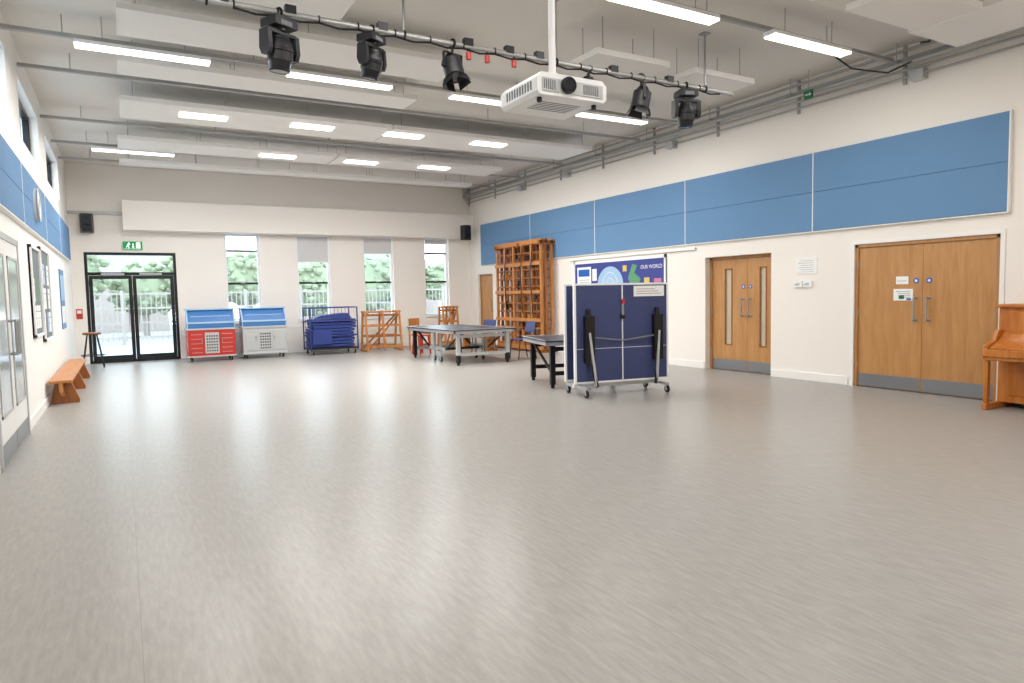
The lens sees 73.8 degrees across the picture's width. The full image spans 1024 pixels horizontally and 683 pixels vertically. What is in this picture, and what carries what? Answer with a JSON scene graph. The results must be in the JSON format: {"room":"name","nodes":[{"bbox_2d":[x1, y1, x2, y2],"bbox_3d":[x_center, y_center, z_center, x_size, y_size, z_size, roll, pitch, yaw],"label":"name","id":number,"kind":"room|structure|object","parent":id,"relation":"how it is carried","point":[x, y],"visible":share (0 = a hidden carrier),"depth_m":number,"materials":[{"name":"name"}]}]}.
{"room":"community hall","nodes":[
{"label":"community hall","id":0,"kind":"room"},
{"bbox_2d":[0,11,75,417],"bbox_3d":[-5.063,-1.254,6.371,0.330,4.796,23.232,-3,5,-30],"label":"wall","id":1,"kind":"structure","parent":0,"point":[44,360],"depth_m":9.76,"materials":[{"name":"paint"}]},
{"bbox_2d":[0,231,30,472],"bbox_3d":[-5.037,0.011,6.896,0.101,2.200,2.101,-3,5,-30],"label":"door","id":2,"kind":"structure","parent":1,"relation":"in","point":[15,426],"depth_m":6.89,"materials":[{"name":"white paint"}]},
{"bbox_2d":[18,98,30,152],"bbox_3d":[-7.070,-3.078,9.736,0.088,0.792,2.420,-3,5,-30],"label":"window","id":3,"kind":"structure","parent":1,"relation":"in","point":[22,114],"depth_m":10.72,"materials":[{"name":"glass"}]},
{"bbox_2d":[0,390,52,473],"bbox_3d":[-4.777,1.072,6.465,0.020,0.132,22.880,-3,5,-30],"label":"baseboard","id":4,"kind":"structure","parent":1,"relation":"attached to","point":[36,416],"depth_m":8.94,"materials":[{"name":"white paint"}]},
{"bbox_2d":[0,134,70,260],"bbox_3d":[-5.893,-1.786,8.168,0.057,0.759,17.123,-3,5,-30],"label":"wall panel","id":5,"kind":"object","parent":1,"relation":"attached to","point":[17,185],"visible":0.97,"depth_m":8.48,"materials":[{"name":"blue fabric"}]},
{"bbox_2d":[33,188,41,221],"bbox_3d":[-6.513,-1.872,9.363,0.057,0.466,0.466,-3,5,-30],"label":"wall clock","id":6,"kind":"object","parent":5,"relation":"attached to","point":[37,205],"visible":1,"depth_m":9.23,"materials":[{"name":"white plastic"}]},
{"bbox_2d":[27,244,44,337],"bbox_3d":[-6.447,-0.675,9.247,0.044,1.210,1.045,-3,5,-30],"label":"noticeboard","id":7,"kind":"object","parent":1,"relation":"attached to","point":[33,253],"visible":1,"depth_m":9.17,"materials":[{"name":"fabric"}]},
{"bbox_2d":[37,246,53,341],"bbox_3d":[-7.101,-0.713,10.394,0.044,1.375,1.265,-3,5,-30],"label":"noticeboard","id":8,"kind":"object","parent":1,"relation":"attached to","point":[44,255],"visible":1,"depth_m":10.45,"materials":[{"name":"fabric"}]},
{"bbox_2d":[46,153,51,186],"bbox_3d":[-8.924,-3.265,12.979,0.088,0.792,2.640,-3,5,-30],"label":"window","id":9,"kind":"structure","parent":1,"relation":"in","point":[48,162],"depth_m":14.07,"materials":[{"name":"glass"}]},
{"bbox_2d":[58,269,66,328],"bbox_3d":[-8.871,-0.835,13.466,0.015,1.155,0.990,-3,5,-30],"label":"poster","id":10,"kind":"object","parent":1,"relation":"attached to","point":[61,280],"visible":1,"depth_m":13.33,"materials":[{"name":"paper"}]},
{"bbox_2d":[64,163,471,360],"bbox_3d":[-5.996,-2.107,18.994,10.593,4.796,0.330,-3,5,-30],"label":"wall","id":11,"kind":"structure","parent":0,"point":[200,257],"depth_m":18.46,"materials":[{"name":"paint"}]},
{"bbox_2d":[79,213,93,232],"bbox_3d":[-10.124,-2.815,16.230,0.285,0.440,0.300,-3,5,-30],"label":"wall speaker","id":12,"kind":"object","parent":11,"relation":"attached to","point":[86,219],"visible":1,"depth_m":16.12,"materials":[{"name":"black plastic"}]},
{"bbox_2d":[67,210,121,214],"bbox_3d":[-10.033,-3.093,16.408,1.133,0.066,0.055,-3,5,-30],"label":"trim","id":13,"kind":"structure","parent":11,"relation":"attached to","point":[68,211],"depth_m":16.40,"materials":[{"name":"metal"}]},
{"bbox_2d":[83,252,180,363],"bbox_3d":[-9.421,-0.852,16.993,1.991,2.706,0.156,-3,5,-30],"label":"door","id":14,"kind":"structure","parent":11,"relation":"in","point":[133,311],"depth_m":17.00,"materials":[{"name":"metal"}]},
{"bbox_2d":[123,241,141,249],"bbox_3d":[-9.361,-2.364,16.830,0.418,0.198,0.061,-3,5,-30],"label":"exit sign","id":15,"kind":"object","parent":11,"relation":"attached to","point":[127,245],"visible":1,"depth_m":16.81,"materials":[{"name":"green plastic"}]},
{"bbox_2d":[224,235,260,323],"bbox_3d":[-7.185,-1.688,18.231,0.913,2.420,0.231,-3,5,-30],"label":"window","id":16,"kind":"structure","parent":11,"relation":"in","point":[256,251],"depth_m":18.31,"materials":[{"name":"white plastic"}]},
{"bbox_2d":[224,234,257,236],"bbox_3d":[-7.200,-2.839,18.137,0.825,0.087,0.066,-3,5,-30],"label":"roller blind","id":17,"kind":"object","parent":16,"relation":"attached to","point":[246,235],"visible":0.81,"depth_m":18.15,"materials":[{"name":"white fabric"}]},
{"bbox_2d":[85,338,471,364],"bbox_3d":[-5.872,0.229,18.998,10.571,0.132,0.020,-3,5,-30],"label":"baseboard","id":18,"kind":"structure","parent":11,"relation":"attached to","point":[299,349],"depth_m":19.01,"materials":[{"name":"white paint"}]},
{"bbox_2d":[121,200,474,238],"bbox_3d":[-5.345,-3.296,18.861,9.449,0.715,0.429,-3,5,-30],"label":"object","id":19,"kind":"structure","parent":11,"relation":"attached to","point":[137,215],"depth_m":18.25,"materials":[{"name":"paint"}]},
{"bbox_2d":[296,237,330,321],"bbox_3d":[-5.566,-1.784,19.151,0.946,2.420,0.231,-3,5,-30],"label":"window","id":20,"kind":"structure","parent":11,"relation":"in","point":[327,264],"depth_m":19.32,"materials":[{"name":"white plastic"}]},
{"bbox_2d":[296,235,327,262],"bbox_3d":[-5.574,-2.595,19.081,0.858,0.769,0.066,-3,5,-30],"label":"roller blind","id":21,"kind":"object","parent":20,"relation":"attached to","point":[311,249],"visible":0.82,"depth_m":19.07,"materials":[{"name":"grey fabric"}]},
{"bbox_2d":[363,242,393,318],"bbox_3d":[-3.932,-1.881,20.079,0.946,2.420,0.231,-3,5,-30],"label":"window","id":22,"kind":"structure","parent":11,"relation":"in","point":[390,255],"depth_m":20.28,"materials":[{"name":"white plastic"}]},
{"bbox_2d":[363,237,391,253],"bbox_3d":[-3.943,-2.824,20.000,0.858,0.505,0.066,-3,5,-30],"label":"roller blind","id":23,"kind":"object","parent":22,"relation":"attached to","point":[372,245],"visible":0.83,"depth_m":19.99,"materials":[{"name":"grey fabric"}]},
{"bbox_2d":[424,240,448,316],"bbox_3d":[-2.328,-1.976,20.991,0.836,2.420,0.231,-3,5,-30],"label":"window","id":24,"kind":"structure","parent":11,"relation":"in","point":[445,246],"depth_m":21.15,"materials":[{"name":"white plastic"}]},
{"bbox_2d":[424,239,446,244],"bbox_3d":[-2.342,-3.072,20.901,0.748,0.197,0.066,-3,5,-30],"label":"roller blind","id":25,"kind":"object","parent":24,"relation":"attached to","point":[427,241],"visible":0.81,"depth_m":20.91,"materials":[{"name":"grey fabric"}]},
{"bbox_2d":[460,225,470,239],"bbox_3d":[-1.404,-3.298,20.699,0.285,0.440,0.311,-3,5,-30],"label":"wall speaker","id":26,"kind":"object","parent":11,"relation":"attached to","point":[465,230],"visible":1,"depth_m":20.58,"materials":[{"name":"black plastic"}]},
{"bbox_2d":[0,0,983,188],"bbox_3d":[-0.289,-4.028,8.750,11.253,0.220,23.562,-3,5,-30],"label":"ceiling","id":27,"kind":"structure","parent":0,"point":[520,24],"depth_m":9.66,"materials":[{"name":"paint"}]},
{"bbox_2d":[91,132,174,156],"bbox_3d":[-7.494,-3.913,13.504,1.441,0.376,0.163,-3,5,-30],"label":"ceiling light","id":28,"kind":"object","parent":27,"relation":"hanging from","point":[93,148],"visible":0.92,"depth_m":13.43,"materials":[{"name":"white plastic"}]},
{"bbox_2d":[73,17,210,65],"bbox_3d":[-4.395,-3.606,8.151,1.441,0.376,0.163,-3,5,-30],"label":"ceiling light","id":29,"kind":"object","parent":27,"relation":"hanging from","point":[78,43],"visible":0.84,"depth_m":8.09,"materials":[{"name":"white plastic"}]},
{"bbox_2d":[117,121,336,163],"bbox_3d":[-5.629,-3.974,13.706,4.000,0.356,0.944,-3,5,-30],"label":"raft","id":30,"kind":"object","parent":27,"relation":"attached to","point":[123,141],"visible":0.97,"depth_m":13.46,"materials":[{"name":"white paint"}]},
{"bbox_2d":[258,153,296,158],"bbox_3d":[-4.859,-3.833,14.127,0.726,0.024,0.262,-3,5,-30],"label":"panel light","id":31,"kind":"object","parent":30,"relation":"attached to","point":[260,154],"visible":1,"depth_m":14.08,"materials":[{"name":"white plastic"}]},
{"bbox_2d":[120,83,392,141],"bbox_3d":[-4.206,-3.849,11.482,4.176,0.356,1.164,-3,5,-30],"label":"raft","id":32,"kind":"object","parent":27,"relation":"attached to","point":[131,107],"visible":0.84,"depth_m":11.26,"materials":[{"name":"white paint"}]},
{"bbox_2d":[178,112,227,121],"bbox_3d":[-4.966,-3.612,10.970,0.726,0.024,0.262,-3,5,-30],"label":"panel light","id":33,"kind":"object","parent":32,"relation":"attached to","point":[180,114],"visible":1,"depth_m":10.92,"materials":[{"name":"white plastic"}]},
{"bbox_2d":[289,123,334,130],"bbox_3d":[-3.448,-3.698,11.769,0.726,0.024,0.262,-3,5,-30],"label":"panel light","id":34,"kind":"object","parent":32,"relation":"attached to","point":[293,125],"visible":1,"depth_m":11.73,"materials":[{"name":"white plastic"}]},
{"bbox_2d":[117,40,416,108],"bbox_3d":[-3.330,-3.766,9.704,3.978,0.312,0.614,-3,5,-30],"label":"raft","id":35,"kind":"object","parent":27,"relation":"attached to","point":[126,65],"visible":0.9,"depth_m":9.49,"materials":[{"name":"white paint"}]},
{"bbox_2d":[58,149,490,187],"bbox_3d":[-5.110,-4.261,16.948,10.324,0.253,0.055,-3,5,-30],"label":"cable tray","id":36,"kind":"object","parent":27,"relation":"attached to","point":[59,157],"visible":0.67,"depth_m":14.72,"materials":[{"name":"metal"}]},
{"bbox_2d":[51,131,520,177],"bbox_3d":[-4.265,-4.176,15.469,10.324,0.253,0.055,-3,5,-30],"label":"cable tray","id":37,"kind":"object","parent":27,"relation":"attached to","point":[52,140],"visible":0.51,"depth_m":13.27,"materials":[{"name":"metal"}]},
{"bbox_2d":[116,0,463,82],"bbox_3d":[-2.505,-3.654,8.152,3.868,0.356,0.834,-3,5,-30],"label":"raft","id":38,"kind":"object","parent":27,"relation":"attached to","point":[134,20],"visible":0.68,"depth_m":7.80,"materials":[{"name":"white paint"}]},
{"bbox_2d":[231,0,355,19],"bbox_3d":[-2.656,-3.568,6.644,2.108,0.312,0.669,-3,5,-30],"label":"raft","id":39,"kind":"object","parent":27,"relation":"attached to","point":[332,9],"visible":0.8,"depth_m":7.01,"materials":[{"name":"white paint"}]},
{"bbox_2d":[119,155,471,187],"bbox_3d":[-4.780,-4.189,16.558,8.268,0.356,0.449,-3,5,-30],"label":"raft","id":40,"kind":"object","parent":27,"relation":"attached to","point":[122,161],"visible":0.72,"depth_m":16.11,"materials":[{"name":"white paint"}]},
{"bbox_2d":[40,106,562,164],"bbox_3d":[-3.283,-4.077,13.752,10.324,0.253,0.055,-3,5,-30],"label":"cable tray","id":41,"kind":"object","parent":27,"relation":"attached to","point":[41,115],"visible":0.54,"depth_m":13.03,"materials":[{"name":"metal"}]},
{"bbox_2d":[17,53,639,140],"bbox_3d":[-1.893,-3.937,11.320,10.324,0.253,0.055,-3,5,-30],"label":"cable tray","id":42,"kind":"object","parent":27,"relation":"attached to","point":[24,65],"visible":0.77,"depth_m":10.48,"materials":[{"name":"metal"}]},
{"bbox_2d":[0,14,677,123],"bbox_3d":[-1.195,-3.866,10.100,10.324,0.253,0.055,-3,5,-30],"label":"cable tray","id":43,"kind":"object","parent":27,"relation":"attached to","point":[61,34],"visible":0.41,"depth_m":8.73,"materials":[{"name":"metal"}]},
{"bbox_2d":[285,63,392,90],"bbox_3d":[-2.342,-3.728,9.317,1.441,0.376,0.163,-3,5,-30],"label":"ceiling light","id":44,"kind":"object","parent":27,"relation":"hanging from","point":[294,73],"visible":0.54,"depth_m":9.27,"materials":[{"name":"white plastic"}]},
{"bbox_2d":[328,141,502,176],"bbox_3d":[-2.158,-4.180,15.679,3.923,0.356,0.944,-3,5,-30],"label":"raft","id":45,"kind":"object","parent":27,"relation":"attached to","point":[384,162],"visible":0.94,"depth_m":15.49,"materials":[{"name":"white paint"}]},
{"bbox_2d":[343,160,378,164],"bbox_3d":[-3.313,-3.920,14.942,0.726,0.024,0.262,-3,5,-30],"label":"panel light","id":46,"kind":"object","parent":45,"relation":"attached to","point":[345,161],"visible":1,"depth_m":14.89,"materials":[{"name":"white plastic"}]},
{"bbox_2d":[417,165,449,169],"bbox_3d":[-1.806,-4.005,15.736,0.726,0.024,0.262,-3,5,-30],"label":"panel light","id":47,"kind":"object","parent":45,"relation":"attached to","point":[420,166],"visible":1,"depth_m":15.69,"materials":[{"name":"white plastic"}]},
{"bbox_2d":[191,0,733,95],"bbox_3d":[-0.058,-3.409,7.382,6.875,0.836,0.220,-3,5,-30],"label":"bar","id":48,"kind":"object","parent":27,"relation":"hanging from","point":[289,11],"visible":0.91,"depth_m":7.15,"materials":[{"name":"metal"}]},
{"bbox_2d":[259,7,299,74],"bbox_3d":[-2.126,-2.759,6.239,0.251,0.586,0.356,1,5,32],"label":"spotlight","id":49,"kind":"object","parent":48,"relation":"hanging from","point":[281,48],"visible":1,"depth_m":6.16,"materials":[{"name":"metal"}]},
{"bbox_2d":[356,25,386,81],"bbox_3d":[-1.377,-2.822,6.669,0.229,0.532,0.318,1,4,26],"label":"spotlight","id":50,"kind":"object","parent":48,"relation":"hanging from","point":[372,59],"visible":1,"depth_m":6.59,"materials":[{"name":"metal"}]},
{"bbox_2d":[441,38,470,91],"bbox_3d":[-0.597,-2.887,7.075,0.298,0.513,0.286,3,5,43],"label":"spotlight","id":51,"kind":"object","parent":48,"relation":"hanging from","point":[452,63],"visible":1,"depth_m":7.03,"materials":[{"name":"black metal"}]},
{"bbox_2d":[626,73,650,118],"bbox_3d":[1.559,-3.013,8.338,0.291,0.531,0.300,-2,4,-8],"label":"spotlight","id":52,"kind":"object","parent":48,"relation":"hanging from","point":[641,97],"visible":1,"depth_m":8.26,"materials":[{"name":"black metal"}]},
{"bbox_2d":[671,82,700,128],"bbox_3d":[2.221,-3.019,8.709,0.352,0.580,0.248,-2,4,-12],"label":"spotlight","id":53,"kind":"object","parent":48,"relation":"hanging from","point":[689,109],"visible":0.99,"depth_m":8.64,"materials":[{"name":"metal"}]},
{"bbox_2d":[448,82,516,105],"bbox_3d":[-0.298,-3.849,10.479,1.441,0.376,0.163,-3,5,-30],"label":"ceiling light","id":54,"kind":"object","parent":27,"relation":"hanging from","point":[453,95],"visible":0.52,"depth_m":10.28,"materials":[{"name":"white plastic"}]},
{"bbox_2d":[374,114,591,159],"bbox_3d":[-0.491,-4.070,13.593,4.308,0.356,1.164,-3,5,-30],"label":"raft","id":55,"kind":"object","parent":27,"relation":"attached to","point":[433,138],"visible":0.78,"depth_m":13.41,"materials":[{"name":"white paint"}]},
{"bbox_2d":[382,132,423,138],"bbox_3d":[-1.998,-3.780,12.530,0.726,0.024,0.262,-3,5,-30],"label":"panel light","id":56,"kind":"object","parent":55,"relation":"attached to","point":[390,134],"visible":1,"depth_m":12.47,"materials":[{"name":"white plastic"}]},
{"bbox_2d":[469,141,506,147],"bbox_3d":[-0.470,-3.870,13.399,0.726,0.024,0.262,-3,5,-30],"label":"panel light","id":57,"kind":"object","parent":55,"relation":"attached to","point":[479,143],"visible":1,"depth_m":13.35,"materials":[{"name":"white plastic"}]},
{"bbox_2d":[501,0,605,119],"bbox_3d":[0.256,-2.568,4.407,0.531,2.118,0.506,-3,5,-30],"label":"ceiling projector","id":58,"kind":"object","parent":27,"relation":"hanging from","point":[550,94],"depth_m":4.38,"materials":[{"name":"white plastic"}]},
{"bbox_2d":[576,110,647,124],"bbox_3d":[1.708,-3.968,11.618,1.441,0.376,0.163,-3,5,-30],"label":"ceiling light","id":59,"kind":"object","parent":27,"relation":"hanging from","point":[588,114],"visible":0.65,"depth_m":11.56,"materials":[{"name":"white plastic"}]},
{"bbox_2d":[567,16,669,79],"bbox_3d":[1.344,-3.695,8.587,1.151,0.488,0.636,-3,5,-30],"label":"raft","id":60,"kind":"object","parent":27,"relation":"hanging from","point":[599,57],"visible":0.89,"depth_m":8.42,"materials":[{"name":"white paint"}]},
{"bbox_2d":[607,0,719,24],"bbox_3d":[1.605,-3.657,7.150,1.441,0.376,0.163,-3,5,-30],"label":"ceiling light","id":61,"kind":"object","parent":27,"relation":"hanging from","point":[665,7],"visible":1,"depth_m":7.18,"materials":[{"name":"white plastic"}]},
{"bbox_2d":[663,38,754,95],"bbox_3d":[2.695,-3.775,9.355,1.118,0.488,0.636,-3,5,-30],"label":"raft","id":62,"kind":"object","parent":27,"relation":"attached to","point":[715,79],"visible":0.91,"depth_m":9.21,"materials":[{"name":"white paint"}]},
{"bbox_2d":[666,0,893,62],"bbox_3d":[0.708,-3.675,6.771,10.324,0.253,0.055,-3,5,-30],"label":"cable tray","id":63,"kind":"object","parent":27,"relation":"attached to","point":[725,18],"visible":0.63,"depth_m":8.05,"materials":[{"name":"metal"}]},
{"bbox_2d":[763,8,851,56],"bbox_3d":[3.611,-3.776,8.290,1.441,0.376,0.163,-3,5,-30],"label":"ceiling light","id":64,"kind":"object","parent":27,"relation":"hanging from","point":[776,35],"visible":1,"depth_m":8.22,"materials":[{"name":"white plastic"}]},
{"bbox_2d":[804,70,812,99],"bbox_3d":[4.517,-3.913,10.387,0.022,0.429,0.154,-3,5,-30],"label":"direction sign","id":65,"kind":"object","parent":27,"relation":"hanging from","point":[808,94],"visible":1,"depth_m":10.38,"materials":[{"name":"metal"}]},
{"bbox_2d":[846,0,982,31],"bbox_3d":[4.120,-3.639,6.974,1.228,0.488,0.691,-3,5,-30],"label":"raft","id":66,"kind":"object","parent":27,"relation":"hanging from","point":[913,15],"visible":1,"depth_m":7.01,"materials":[{"name":"white paint"}]},
{"bbox_2d":[908,0,1023,46],"bbox_3d":[5.352,-3.742,7.469,1.008,0.400,1.439,-3,5,-30],"label":"raft","id":67,"kind":"object","parent":27,"relation":"attached to","point":[996,17],"visible":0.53,"depth_m":7.67,"materials":[{"name":"white paint"}]},
{"bbox_2d":[0,342,1023,682],"bbox_3d":[-0.189,0.947,9.093,11.253,0.165,23.562,-3,5,-30],"label":"floor","id":68,"kind":"structure","parent":0,"point":[391,515],"depth_m":4.36,"materials":[{"name":"laminate"}]},
{"bbox_2d":[48,358,89,403],"bbox_3d":[-7.614,0.640,11.828,0.363,0.368,4.455,-3,5,-30],"label":"bench","id":69,"kind":"object","parent":68,"relation":"on","point":[69,378],"visible":1,"depth_m":10.29,"materials":[{"name":"brown wood"}]},
{"bbox_2d":[81,332,105,367],"bbox_3d":[-9.610,0.198,15.640,0.495,0.812,0.495,-3,5,-30],"label":"metal stool","id":70,"kind":"object","parent":68,"relation":"on","point":[85,333],"visible":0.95,"depth_m":15.57,"materials":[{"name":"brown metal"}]},
{"bbox_2d":[183,308,236,361],"bbox_3d":[-7.498,-0.174,16.910,1.157,1.287,0.669,-3,5,-30],"label":"trolley","id":71,"kind":"object","parent":68,"relation":"on","point":[210,332],"visible":1,"depth_m":16.68,"materials":[{"name":"red metal"}]},
{"bbox_2d":[237,307,287,358],"bbox_3d":[-6.441,-0.241,17.574,1.146,1.287,0.669,-3,5,-30],"label":"trolley","id":72,"kind":"object","parent":68,"relation":"on","point":[262,330],"visible":1,"depth_m":17.35,"materials":[{"name":"white plastic"}]},
{"bbox_2d":[302,306,358,354],"bbox_3d":[-4.871,-0.304,18.318,1.276,1.247,0.810,-3,5,-30],"label":"trolley","id":73,"kind":"object","parent":68,"relation":"on","point":[324,333],"visible":1,"depth_m":18.07,"materials":[{"name":"blue metal"}]},
{"bbox_2d":[361,310,403,351],"bbox_3d":[-3.618,-0.301,18.910,1.056,1.111,0.616,-3,5,-30],"label":"trestle","id":74,"kind":"object","parent":68,"relation":"on","point":[380,314],"visible":1,"depth_m":18.82,"materials":[{"name":"brown wood"}]},
{"bbox_2d":[408,318,430,350],"bbox_3d":[-2.539,-0.197,18.765,0.440,0.880,0.440,1,5,32],"label":"chair","id":75,"kind":"object","parent":68,"relation":"on","point":[413,321],"visible":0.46,"depth_m":18.77,"materials":[{"name":"brown wood"}]},
{"bbox_2d":[412,334,430,354],"bbox_3d":[-2.342,0.072,17.616,0.362,0.497,0.362,3,5,43],"label":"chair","id":76,"kind":"object","parent":68,"relation":"on","point":[428,335],"visible":0.63,"depth_m":17.60,"materials":[{"name":"plastic"}]},
{"bbox_2d":[437,306,458,344],"bbox_3d":[-1.829,-0.429,19.672,0.528,1.188,0.616,-3,5,-30],"label":"trestle","id":77,"kind":"object","parent":68,"relation":"on","point":[452,315],"visible":0.56,"depth_m":19.57,"materials":[{"name":"brown wood"}]},
{"bbox_2d":[407,324,515,365],"bbox_3d":[-1.229,0.043,15.767,1.496,0.761,2.706,-3,5,-30],"label":"table","id":78,"kind":"object","parent":68,"relation":"on","point":[458,330],"visible":1,"depth_m":15.16,"materials":[{"name":"white metal"}]},
{"bbox_2d":[462,334,497,351],"bbox_3d":[-0.921,0.026,18.568,0.374,0.396,1.870,-3,5,-30],"label":"bench","id":79,"kind":"object","parent":68,"relation":"on","point":[489,340],"visible":0.5,"depth_m":17.95,"materials":[{"name":"brown wood"}]},
{"bbox_2d":[471,319,496,351],"bbox_3d":[-0.711,-0.121,17.186,0.442,0.846,0.484,3,6,45],"label":"chair","id":80,"kind":"object","parent":68,"relation":"on","point":[486,322],"visible":0.3,"depth_m":17.25,"materials":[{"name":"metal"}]},
{"bbox_2d":[510,321,536,359],"bbox_3d":[0.248,-0.032,15.622,0.496,0.846,0.455,-3,5,-30],"label":"chair","id":81,"kind":"object","parent":68,"relation":"on","point":[530,325],"visible":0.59,"depth_m":15.67,"materials":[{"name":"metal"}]},
{"bbox_2d":[494,238,557,352],"bbox_3d":[0.298,-1.201,18.096,0.598,2.860,2.343,-3,5,-30],"label":"climbing frame","id":82,"kind":"object","parent":68,"relation":"on","point":[540,281],"visible":0.84,"depth_m":17.79,"materials":[{"name":"brown wood"}]},
{"bbox_2d":[521,334,563,387],"bbox_3d":[0.982,0.301,11.395,1.320,0.761,1.430,-2,4,-14],"label":"table","id":83,"kind":"object","parent":68,"relation":"on","point":[535,341],"visible":0.52,"depth_m":11.04,"materials":[{"name":"black metal"}]},
{"bbox_2d":[563,282,669,397],"bbox_3d":[1.551,-0.049,10.074,1.529,1.617,0.726,-3,4,-19],"label":"table","id":84,"kind":"object","parent":68,"relation":"on","point":[615,333],"visible":1,"depth_m":9.93,"materials":[{"name":"blue wood"}]},
{"bbox_2d":[981,304,1023,409],"bbox_3d":[6.266,0.211,7.616,0.732,1.248,1.562,-3,5,-30],"label":"upright piano","id":85,"kind":"object","parent":68,"relation":"on","point":[1006,346],"visible":1,"depth_m":8.11,"materials":[{"name":"brown wood"}]},
{"bbox_2d":[469,30,1023,383],"bbox_3d":[4.442,-1.735,11.777,0.374,4.961,23.232,-3,5,-30],"label":"wall","id":86,"kind":"structure","parent":0,"point":[810,325],"depth_m":11.07,"materials":[{"name":"paint"}]},
{"bbox_2d":[480,274,493,342],"bbox_3d":[-0.707,-0.988,20.738,0.177,2.112,0.946,-3,5,-30],"label":"door","id":87,"kind":"structure","parent":86,"relation":"in","point":[486,280],"depth_m":20.80,"materials":[{"name":"brown wood"}]},
{"bbox_2d":[568,247,696,283],"bbox_3d":[2.462,-1.259,14.877,0.055,1.287,4.235,-3,5,-30],"label":"display board","id":88,"kind":"object","parent":86,"relation":"attached to","point":[651,268],"visible":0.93,"depth_m":14.86,"materials":[{"name":"paper"}]},
{"bbox_2d":[710,253,770,373],"bbox_3d":[4.163,-0.499,12.329,0.177,2.101,1.507,-3,5,-30],"label":"door","id":89,"kind":"structure","parent":86,"relation":"in","point":[740,286],"depth_m":12.33,"materials":[{"name":"brown wood"}]},
{"bbox_2d":[462,27,1023,205],"bbox_3d":[4.028,-3.917,11.224,0.666,0.540,22.880,-3,5,-30],"label":"cable tray","id":90,"kind":"object","parent":86,"relation":"attached to","point":[919,74],"visible":0.83,"depth_m":11.04,"materials":[{"name":"metal"}]},
{"bbox_2d":[480,110,1013,265],"bbox_3d":[2.587,-2.560,14.519,0.057,1.243,14.219,-3,5,-30],"label":"wall panel","id":91,"kind":"object","parent":86,"relation":"attached to","point":[961,169],"visible":0.98,"depth_m":10.81,"materials":[{"name":"blue fabric"}]},
{"bbox_2d":[473,338,1023,404],"bbox_3d":[4.398,0.527,11.691,0.020,0.132,22.902,-3,5,-30],"label":"baseboard","id":92,"kind":"structure","parent":86,"relation":"attached to","point":[826,378],"depth_m":11.23,"materials":[{"name":"white paint"}]},
{"bbox_2d":[795,257,816,274],"bbox_3d":[4.721,-1.215,10.951,0.010,0.264,0.396,-3,5,-30],"label":"notice","id":93,"kind":"object","parent":86,"relation":"attached to","point":[808,265],"visible":1,"depth_m":10.94,"materials":[{"name":"paper"}]},
{"bbox_2d":[853,233,1000,400],"bbox_3d":[5.679,-0.342,9.455,0.177,2.123,1.958,-3,5,-30],"label":"door","id":94,"kind":"structure","parent":86,"relation":"in","point":[926,311],"depth_m":9.37,"materials":[{"name":"brown wood"}]},
{"bbox_2d":[848,228,1005,400],"bbox_3d":[5.632,-0.367,9.434,0.013,2.178,2.079,-3,5,-30],"label":"door frame","id":95,"kind":"structure","parent":86,"relation":"attached to","point":[994,231],"depth_m":9.50,"materials":[{"name":"white paint"}]},
{"label":"outside","id":96,"kind":"structure","parent":0,"visible":0},
{"bbox_2d":[92,325,177,360],"bbox_3d":[-6.449,0.097,24.736,61.600,0.110,56.320,-3,5,-30],"label":"ground","id":97,"kind":"structure","parent":96,"point":[110,348],"depth_m":25.70,"materials":[{"name":"white concrete"}]},
{"bbox_2d":[87,255,112,299],"bbox_3d":[-18.602,-2.115,28.046,3.808,4.333,3.026,-3,5,-30],"label":"tree","id":98,"kind":"object","parent":97,"relation":"on","point":[94,262],"visible":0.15,"depth_m":28.51,"materials":[{"name":"green plant"}]},
{"bbox_2d":[107,261,170,335],"bbox_3d":[-16.749,-1.954,31.342,3.227,3.484,2.366,-3,5,-30],"label":"tree","id":99,"kind":"object","parent":97,"relation":"on","point":[143,285],"visible":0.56,"depth_m":30.69,"materials":[{"name":"green plant"}]},
{"bbox_2d":[160,255,231,295],"bbox_3d":[-14.726,-2.475,32.223,3.608,4.322,3.203,-3,5,-30],"label":"tree","id":100,"kind":"object","parent":97,"relation":"on","point":[168,262],"visible":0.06,"depth_m":31.11,"materials":[{"name":"green plant"}]},
{"bbox_2d":[227,252,258,306],"bbox_3d":[-12.663,-2.355,32.931,3.355,3.901,2.652,-3,5,-30],"label":"tree","id":101,"kind":"object","parent":97,"relation":"on","point":[242,268],"visible":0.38,"depth_m":31.95,"materials":[{"name":"green plant"}]},
{"bbox_2d":[94,254,437,332],"bbox_3d":[-19.096,-3.400,42.170,29.260,4.972,8.800,-3,5,-30],"label":"sky","id":102,"kind":"structure","parent":97,"relation":"on","point":[117,262],"depth_m":37.11,"materials":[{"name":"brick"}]},
{"bbox_2d":[89,286,444,344],"bbox_3d":[-8.074,-1.294,29.626,33.055,2.057,0.110,-3,5,-30],"label":"fence","id":103,"kind":"object","parent":97,"relation":"on","point":[245,291],"visible":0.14,"depth_m":26.48,"materials":[{"name":"white metal"}]},
{"bbox_2d":[298,263,326,315],"bbox_3d":[-10.241,-2.363,33.872,3.851,3.692,3.147,-3,5,-30],"label":"tree","id":104,"kind":"object","parent":97,"relation":"on","point":[308,272],"visible":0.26,"depth_m":32.94,"materials":[{"name":"green plant"}]},
{"bbox_2d":[364,257,390,313],"bbox_3d":[-7.639,-2.578,35.714,3.938,3.762,3.064,-3,5,-30],"label":"tree","id":105,"kind":"object","parent":97,"relation":"on","point":[374,270],"visible":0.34,"depth_m":34.82,"materials":[{"name":"green plant"}]},
{"bbox_2d":[425,263,444,299],"bbox_3d":[-3.669,-2.718,38.106,3.134,3.554,2.297,-3,5,-30],"label":"tree","id":106,"kind":"object","parent":97,"relation":"on","point":[436,273],"visible":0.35,"depth_m":37.20,"materials":[{"name":"green plant"}]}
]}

